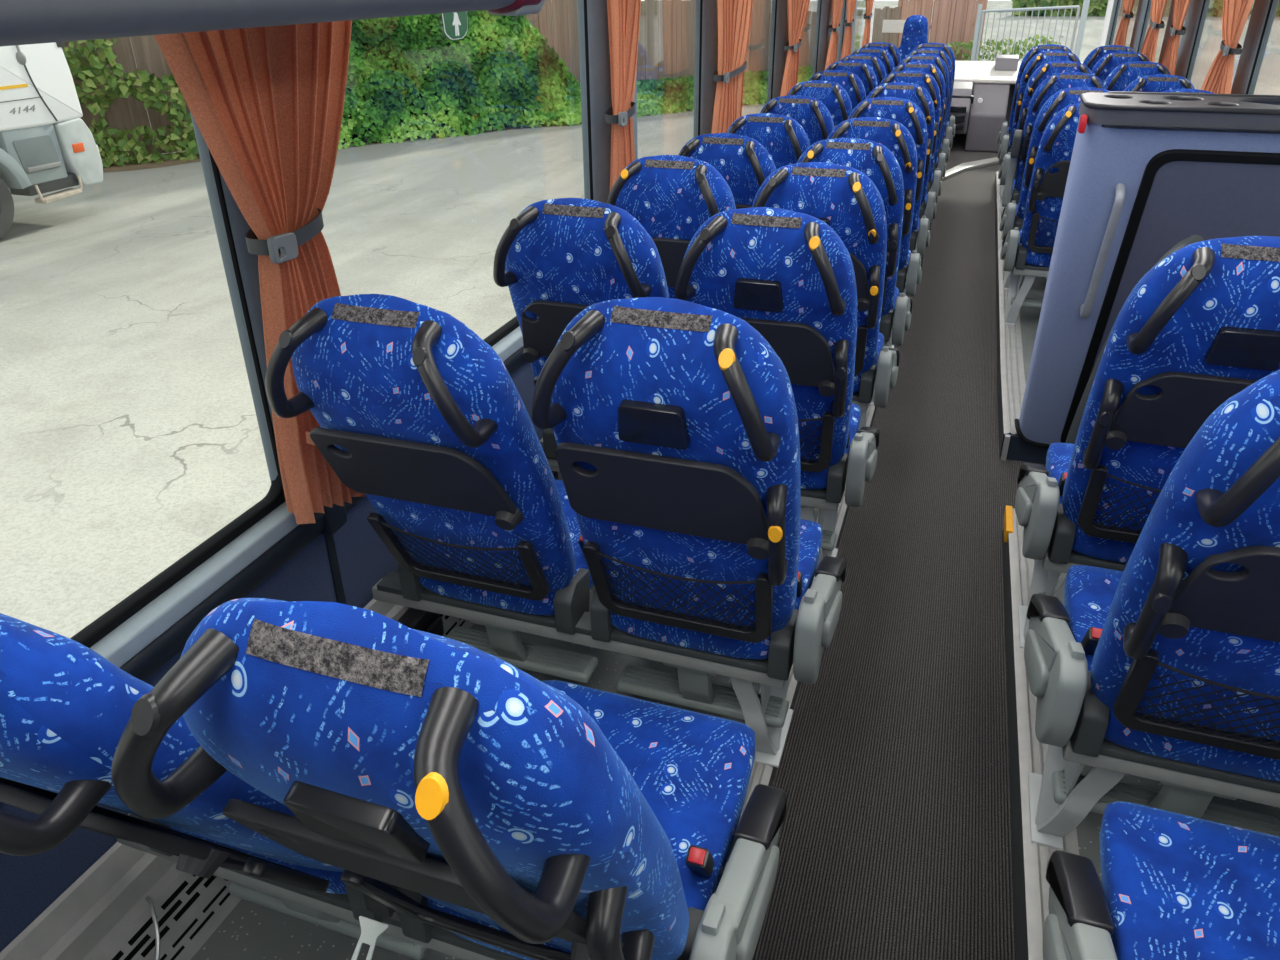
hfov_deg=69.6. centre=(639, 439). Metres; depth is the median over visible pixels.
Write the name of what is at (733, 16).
window curtain
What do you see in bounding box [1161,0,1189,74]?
window curtain
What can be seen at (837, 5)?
window curtain
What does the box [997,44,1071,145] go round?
seat
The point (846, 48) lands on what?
window curtain
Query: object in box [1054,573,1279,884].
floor
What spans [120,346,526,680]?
trim
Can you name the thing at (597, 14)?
trim
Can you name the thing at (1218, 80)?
window curtain
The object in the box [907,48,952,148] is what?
seat
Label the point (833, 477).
seat cushion
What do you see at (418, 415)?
seat
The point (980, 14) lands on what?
metal gate
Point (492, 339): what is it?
window
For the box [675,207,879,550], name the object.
seat
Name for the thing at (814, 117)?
seat
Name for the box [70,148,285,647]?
window frame
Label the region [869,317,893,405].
frame
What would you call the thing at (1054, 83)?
seat
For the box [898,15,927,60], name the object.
seat
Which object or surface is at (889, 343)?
frame
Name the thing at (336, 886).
seat cushion
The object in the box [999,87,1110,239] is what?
seat
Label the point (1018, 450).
trim
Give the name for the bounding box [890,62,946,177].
seat
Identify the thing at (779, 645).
seat cushion
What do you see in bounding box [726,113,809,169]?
seat
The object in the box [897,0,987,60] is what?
fence
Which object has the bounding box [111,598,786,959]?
seat
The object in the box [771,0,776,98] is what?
window
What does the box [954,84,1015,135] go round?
wall
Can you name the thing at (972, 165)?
step edge
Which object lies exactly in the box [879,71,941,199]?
seat
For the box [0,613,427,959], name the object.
seat
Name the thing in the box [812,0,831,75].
trim
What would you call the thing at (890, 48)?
seat
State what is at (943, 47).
seat
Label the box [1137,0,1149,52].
window
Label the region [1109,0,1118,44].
window
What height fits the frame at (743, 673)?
0.352 m
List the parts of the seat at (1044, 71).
armrest, handle, grab handle, backrest, grab handle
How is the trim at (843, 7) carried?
attached to the wall at (29, 885)
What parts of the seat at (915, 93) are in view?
grab handle, grab handle, handle, armrest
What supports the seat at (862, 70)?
on the pedestal
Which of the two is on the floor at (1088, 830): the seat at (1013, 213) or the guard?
the guard
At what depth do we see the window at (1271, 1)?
4.50 m
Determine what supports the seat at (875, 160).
on the frame at (885, 343)
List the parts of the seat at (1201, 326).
armrest, handle, net frame, backrest, grab handle, ashtray lid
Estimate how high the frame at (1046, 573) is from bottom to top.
0.352 m
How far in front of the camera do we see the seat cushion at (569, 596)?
2.05 m
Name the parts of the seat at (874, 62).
grab handle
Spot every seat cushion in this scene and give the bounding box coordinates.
[169,826,346,893]
[419,479,593,615]
[427,680,754,959]
[611,519,821,659]
[801,403,860,489]
[853,333,883,392]
[879,287,898,330]
[905,250,910,273]
[917,218,919,235]
[1017,229,1051,266]
[1046,442,1135,562]
[1064,565,1279,781]
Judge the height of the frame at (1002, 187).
0.352 m
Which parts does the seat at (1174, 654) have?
armrest, handle, backrest, net frame, grab handle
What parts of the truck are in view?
step panel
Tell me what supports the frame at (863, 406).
on the trim at (764, 774)
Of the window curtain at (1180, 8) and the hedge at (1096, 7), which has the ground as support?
the hedge at (1096, 7)
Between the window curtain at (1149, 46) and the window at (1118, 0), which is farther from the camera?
the window at (1118, 0)
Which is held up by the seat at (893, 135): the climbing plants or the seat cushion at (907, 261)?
the seat cushion at (907, 261)
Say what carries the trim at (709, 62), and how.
attached to the wall at (29, 885)
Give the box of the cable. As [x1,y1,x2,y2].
[146,897,159,959]
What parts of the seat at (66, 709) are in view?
grab handle, backrest, net frame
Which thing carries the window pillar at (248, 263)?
attached to the wall at (29, 885)
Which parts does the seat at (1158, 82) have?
grab handle, grab handle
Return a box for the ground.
[0,1,1279,637]
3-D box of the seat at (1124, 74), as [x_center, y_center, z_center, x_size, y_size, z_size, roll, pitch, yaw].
[3.358,-2.101,6.442,0.438,1.062,0.776,8,28,17]
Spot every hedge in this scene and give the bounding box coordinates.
[338,10,812,148]
[1011,0,1279,16]
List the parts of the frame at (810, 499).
leg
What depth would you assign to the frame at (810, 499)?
2.66 m
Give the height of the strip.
0.046 m
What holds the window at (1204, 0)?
in the wall
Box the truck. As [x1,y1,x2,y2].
[0,42,102,238]
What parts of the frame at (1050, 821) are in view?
leg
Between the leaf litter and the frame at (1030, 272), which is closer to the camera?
the frame at (1030, 272)
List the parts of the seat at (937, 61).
grab handle, backrest, grab handle, handle, armrest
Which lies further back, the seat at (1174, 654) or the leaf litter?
the leaf litter
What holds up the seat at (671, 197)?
on the frame at (863, 406)
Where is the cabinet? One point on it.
(1149, 172)
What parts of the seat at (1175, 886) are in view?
armrest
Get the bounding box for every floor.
[191,508,817,959]
[752,136,1045,959]
[1011,197,1046,382]
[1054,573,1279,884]
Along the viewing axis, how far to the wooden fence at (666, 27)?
23.51 m
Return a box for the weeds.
[930,34,1062,60]
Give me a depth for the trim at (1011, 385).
4.54 m
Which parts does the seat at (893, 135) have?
grab handle, backrest, grab handle, handle, armrest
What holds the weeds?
on the ground
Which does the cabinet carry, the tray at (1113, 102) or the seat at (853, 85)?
the tray at (1113, 102)
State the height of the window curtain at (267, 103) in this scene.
1.132 m
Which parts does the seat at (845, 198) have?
grab handle, ashtray lid, net frame, grab handle, handle, armrest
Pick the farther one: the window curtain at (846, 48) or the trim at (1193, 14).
the window curtain at (846, 48)
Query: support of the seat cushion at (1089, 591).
on the seat at (1174, 654)
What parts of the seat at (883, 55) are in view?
grab handle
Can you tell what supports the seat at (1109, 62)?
on the frame at (1002, 187)
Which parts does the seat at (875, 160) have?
grab handle, net frame, grab handle, handle, armrest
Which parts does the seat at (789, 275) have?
grab handle, ashtray lid, backrest, net frame, grab handle, handle, armrest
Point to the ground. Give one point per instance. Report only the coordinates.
(130, 437)
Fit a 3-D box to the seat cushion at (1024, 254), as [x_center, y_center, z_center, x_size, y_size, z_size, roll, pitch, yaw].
[2.213,-1.025,4.848,0.428,0.120,0.488,8,28,17]
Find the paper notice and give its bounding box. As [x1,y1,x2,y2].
[882,20,905,32]
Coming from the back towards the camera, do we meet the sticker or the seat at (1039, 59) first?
the seat at (1039, 59)
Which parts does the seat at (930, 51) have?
grab handle, armrest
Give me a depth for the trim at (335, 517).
2.11 m
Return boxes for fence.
[62,0,900,155]
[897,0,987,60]
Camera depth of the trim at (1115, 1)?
9.74 m
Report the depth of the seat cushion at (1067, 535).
2.17 m
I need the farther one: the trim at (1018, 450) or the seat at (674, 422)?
the trim at (1018, 450)
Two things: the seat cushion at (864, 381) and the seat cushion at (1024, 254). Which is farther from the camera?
the seat cushion at (1024, 254)
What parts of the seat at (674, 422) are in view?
grab handle, ashtray lid, backrest, net frame, grab handle, handle, armrest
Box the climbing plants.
[62,37,199,167]
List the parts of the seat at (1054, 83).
armrest, net frame, handle, grab handle, grab handle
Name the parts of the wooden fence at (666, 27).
panel, panel, panel, panel, panel, panel, panel, panel, panel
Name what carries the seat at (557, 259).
on the frame at (810, 499)
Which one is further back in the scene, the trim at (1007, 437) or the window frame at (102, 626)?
the trim at (1007, 437)
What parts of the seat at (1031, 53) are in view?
armrest, handle, grab handle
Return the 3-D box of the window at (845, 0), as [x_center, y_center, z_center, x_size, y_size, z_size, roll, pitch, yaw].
[1.779,-3.812,8.416,0.030,1.278,1.328,8,28,17]
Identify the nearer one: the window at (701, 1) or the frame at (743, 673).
the frame at (743, 673)
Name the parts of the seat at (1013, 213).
armrest, handle, grab handle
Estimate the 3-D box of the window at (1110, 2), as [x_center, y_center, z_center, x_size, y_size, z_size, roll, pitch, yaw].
[4.022,-5.053,10.649,2.812,1.462,0.050,8,28,17]
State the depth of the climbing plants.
17.17 m
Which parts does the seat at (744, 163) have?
grab handle, grab handle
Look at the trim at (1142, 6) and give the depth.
7.94 m
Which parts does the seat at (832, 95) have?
grab handle, grab handle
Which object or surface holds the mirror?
attached to the truck
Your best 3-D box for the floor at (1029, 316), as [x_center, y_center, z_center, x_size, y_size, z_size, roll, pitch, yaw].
[2.986,-1.164,6.101,0.975,0.144,5.980,8,28,17]
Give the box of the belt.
[351,893,394,959]
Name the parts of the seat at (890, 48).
grab handle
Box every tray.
[1080,91,1279,114]
[1101,125,1279,133]
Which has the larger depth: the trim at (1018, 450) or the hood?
the hood
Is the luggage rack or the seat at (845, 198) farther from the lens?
the seat at (845, 198)
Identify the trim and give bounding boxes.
[90,326,522,667]
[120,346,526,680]
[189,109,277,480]
[321,502,347,603]
[577,0,637,202]
[693,0,717,137]
[723,346,888,872]
[767,0,788,101]
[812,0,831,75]
[838,0,856,60]
[995,171,1025,456]
[1001,433,1048,463]
[1001,434,1009,460]
[1002,508,1078,959]
[1105,0,1120,45]
[1129,0,1151,52]
[1158,0,1173,63]
[1175,0,1209,80]
[1231,0,1278,94]
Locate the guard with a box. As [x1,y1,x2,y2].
[1065,235,1204,443]
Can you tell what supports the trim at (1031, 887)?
attached to the floor at (1088, 830)
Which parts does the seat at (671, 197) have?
grab handle, grab handle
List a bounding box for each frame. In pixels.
[117,813,735,959]
[372,571,792,767]
[540,442,838,579]
[852,375,875,430]
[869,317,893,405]
[887,274,906,347]
[999,185,1004,199]
[1001,225,1016,289]
[1002,253,1048,324]
[1018,549,1126,647]
[1028,737,1279,849]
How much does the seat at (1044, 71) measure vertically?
1.060 m
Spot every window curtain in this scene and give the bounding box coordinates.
[154,20,364,523]
[605,0,640,190]
[711,0,752,133]
[780,0,809,96]
[825,0,842,69]
[840,0,855,59]
[861,0,873,47]
[1114,0,1134,45]
[1140,0,1166,61]
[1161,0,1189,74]
[1200,0,1253,93]
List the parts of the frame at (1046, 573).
leg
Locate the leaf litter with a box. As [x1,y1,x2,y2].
[103,102,765,171]
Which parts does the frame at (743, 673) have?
leg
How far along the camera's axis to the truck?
12.56 m
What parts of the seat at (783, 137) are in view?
grab handle, grab handle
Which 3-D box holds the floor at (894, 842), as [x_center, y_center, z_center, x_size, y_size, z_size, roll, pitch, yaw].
[1.905,-0.966,5.714,2.900,0.261,13.500,8,28,17]
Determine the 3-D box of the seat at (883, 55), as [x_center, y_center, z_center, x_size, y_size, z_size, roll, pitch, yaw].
[2.050,-2.964,8.255,0.438,1.060,0.782,8,28,17]
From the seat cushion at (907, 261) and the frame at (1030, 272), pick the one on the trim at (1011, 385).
the frame at (1030, 272)
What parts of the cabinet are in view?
handrail, door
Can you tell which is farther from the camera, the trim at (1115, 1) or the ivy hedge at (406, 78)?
the ivy hedge at (406, 78)
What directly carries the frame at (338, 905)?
on the trim at (764, 774)
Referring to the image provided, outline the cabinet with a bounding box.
[1014,91,1279,447]
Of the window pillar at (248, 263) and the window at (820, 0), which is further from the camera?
the window at (820, 0)
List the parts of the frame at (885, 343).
leg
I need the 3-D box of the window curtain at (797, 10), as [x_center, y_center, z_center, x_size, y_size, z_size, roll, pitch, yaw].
[1.056,-2.643,6.184,0.096,1.132,1.088,8,28,17]
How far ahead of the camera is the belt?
1.27 m
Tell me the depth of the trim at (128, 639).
1.73 m
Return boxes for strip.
[1004,505,1012,542]
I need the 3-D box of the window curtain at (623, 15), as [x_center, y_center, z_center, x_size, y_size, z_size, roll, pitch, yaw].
[-0.048,-1.182,3.311,0.088,1.132,0.379,7,28,15]
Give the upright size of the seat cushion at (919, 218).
0.120 m
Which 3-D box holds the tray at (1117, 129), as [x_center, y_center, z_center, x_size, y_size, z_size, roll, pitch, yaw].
[1.787,-0.895,2.619,0.915,0.005,0.300,8,28,17]
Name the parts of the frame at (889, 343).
leg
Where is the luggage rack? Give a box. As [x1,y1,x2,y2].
[0,0,545,46]
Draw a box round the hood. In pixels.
[995,55,1018,70]
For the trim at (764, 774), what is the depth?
2.35 m
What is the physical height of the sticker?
0.081 m
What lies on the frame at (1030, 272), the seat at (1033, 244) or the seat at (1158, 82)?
the seat at (1033, 244)
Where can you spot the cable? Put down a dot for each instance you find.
(151, 905)
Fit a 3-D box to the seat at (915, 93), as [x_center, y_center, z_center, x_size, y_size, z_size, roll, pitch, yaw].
[1.620,-1.694,5.746,0.501,1.060,0.782,8,28,17]
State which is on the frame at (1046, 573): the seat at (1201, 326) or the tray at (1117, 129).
the seat at (1201, 326)
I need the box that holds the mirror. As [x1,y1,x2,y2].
[15,45,25,64]
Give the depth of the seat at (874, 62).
7.17 m
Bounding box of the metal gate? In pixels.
[971,0,1089,61]
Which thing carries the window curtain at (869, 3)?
hanging from the trim
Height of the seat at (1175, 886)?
1.035 m
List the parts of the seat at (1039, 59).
armrest, handle, grab handle, backrest, grab handle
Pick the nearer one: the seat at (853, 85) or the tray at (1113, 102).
the tray at (1113, 102)
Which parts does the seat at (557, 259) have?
grab handle, net frame, backrest, grab handle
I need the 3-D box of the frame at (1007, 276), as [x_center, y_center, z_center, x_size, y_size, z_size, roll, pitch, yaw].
[2.611,-1.034,5.377,0.885,0.352,0.345,8,28,17]
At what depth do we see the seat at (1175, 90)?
4.58 m
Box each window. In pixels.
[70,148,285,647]
[483,0,592,346]
[698,0,702,135]
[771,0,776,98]
[815,0,821,73]
[841,0,846,51]
[860,0,1121,63]
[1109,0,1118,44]
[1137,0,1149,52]
[1185,0,1205,78]
[1246,0,1272,93]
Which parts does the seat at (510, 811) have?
grab handle, ashtray lid, net frame, grab handle, handle, armrest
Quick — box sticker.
[442,11,467,39]
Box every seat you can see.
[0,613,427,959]
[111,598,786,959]
[265,294,597,682]
[493,198,668,458]
[532,297,845,727]
[607,155,735,298]
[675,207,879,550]
[678,133,775,208]
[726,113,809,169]
[752,162,899,407]
[760,95,833,145]
[787,80,851,127]
[796,138,912,345]
[809,70,865,109]
[825,60,877,97]
[827,117,922,328]
[840,54,886,85]
[847,97,930,286]
[851,48,893,74]
[862,42,900,67]
[865,82,936,249]
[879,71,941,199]
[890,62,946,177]
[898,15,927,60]
[899,54,949,188]
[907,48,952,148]
[913,43,955,136]
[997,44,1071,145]
[997,51,1080,186]
[998,61,1091,184]
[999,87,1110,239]
[1000,103,1080,307]
[1002,72,1105,206]
[1015,236,1279,595]
[1024,370,1279,836]
[1043,801,1279,959]
[1083,45,1134,70]
[1091,51,1149,82]
[1103,61,1169,90]
[1123,74,1194,91]
[1164,89,1214,93]
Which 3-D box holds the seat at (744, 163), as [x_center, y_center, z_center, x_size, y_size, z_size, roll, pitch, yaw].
[0.418,-0.816,3.980,0.438,1.058,0.792,8,28,17]
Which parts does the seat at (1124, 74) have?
grab handle, grab handle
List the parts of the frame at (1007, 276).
leg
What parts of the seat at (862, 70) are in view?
grab handle, grab handle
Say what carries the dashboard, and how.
on the floor at (894, 842)
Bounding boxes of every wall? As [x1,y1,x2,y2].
[0,362,542,951]
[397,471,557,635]
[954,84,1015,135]
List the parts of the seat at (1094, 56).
grab handle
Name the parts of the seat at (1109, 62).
grab handle, grab handle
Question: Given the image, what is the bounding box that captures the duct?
[0,438,562,959]
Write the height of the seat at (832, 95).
1.060 m
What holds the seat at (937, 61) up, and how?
on the pedestal
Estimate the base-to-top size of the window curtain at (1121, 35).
1.132 m
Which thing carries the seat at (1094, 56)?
on the pedestal
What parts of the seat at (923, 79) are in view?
grab handle, grab handle, handle, armrest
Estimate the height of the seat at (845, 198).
1.062 m
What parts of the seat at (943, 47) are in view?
grab handle, armrest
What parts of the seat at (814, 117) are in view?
grab handle, grab handle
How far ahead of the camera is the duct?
1.63 m
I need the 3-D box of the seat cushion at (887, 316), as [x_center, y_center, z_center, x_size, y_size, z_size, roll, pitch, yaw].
[0.914,-0.612,4.074,0.428,0.120,0.488,8,28,17]
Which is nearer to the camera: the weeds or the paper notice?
the paper notice
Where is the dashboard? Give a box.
[948,55,1020,152]
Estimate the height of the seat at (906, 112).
1.060 m
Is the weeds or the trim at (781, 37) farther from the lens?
the weeds
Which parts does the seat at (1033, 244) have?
armrest, handle, net frame, backrest, grab handle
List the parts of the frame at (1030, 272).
leg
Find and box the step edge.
[942,157,998,180]
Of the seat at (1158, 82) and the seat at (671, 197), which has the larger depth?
the seat at (1158, 82)
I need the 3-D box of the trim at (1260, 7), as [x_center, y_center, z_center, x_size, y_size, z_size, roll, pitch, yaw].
[3.080,-1.947,4.636,0.055,1.260,0.276,8,28,17]
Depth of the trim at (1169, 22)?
6.68 m
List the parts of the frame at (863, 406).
leg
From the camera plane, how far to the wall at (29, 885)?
1.98 m
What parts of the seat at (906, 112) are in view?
grab handle, backrest, grab handle, handle, armrest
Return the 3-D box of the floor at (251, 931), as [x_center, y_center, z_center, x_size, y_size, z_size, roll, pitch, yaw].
[0.726,-0.607,4.896,1.085,0.279,11.050,8,28,17]
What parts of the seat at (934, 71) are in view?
grab handle, grab handle, handle, armrest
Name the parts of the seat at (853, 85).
grab handle, grab handle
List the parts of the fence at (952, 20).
post, panel, panel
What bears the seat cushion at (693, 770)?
on the seat at (510, 811)
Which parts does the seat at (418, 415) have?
grab handle, backrest, grab handle, net frame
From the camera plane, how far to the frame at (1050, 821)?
1.65 m
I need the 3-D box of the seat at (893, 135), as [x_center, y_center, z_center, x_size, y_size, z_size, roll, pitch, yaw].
[1.144,-1.060,4.502,0.501,1.058,0.792,8,28,17]

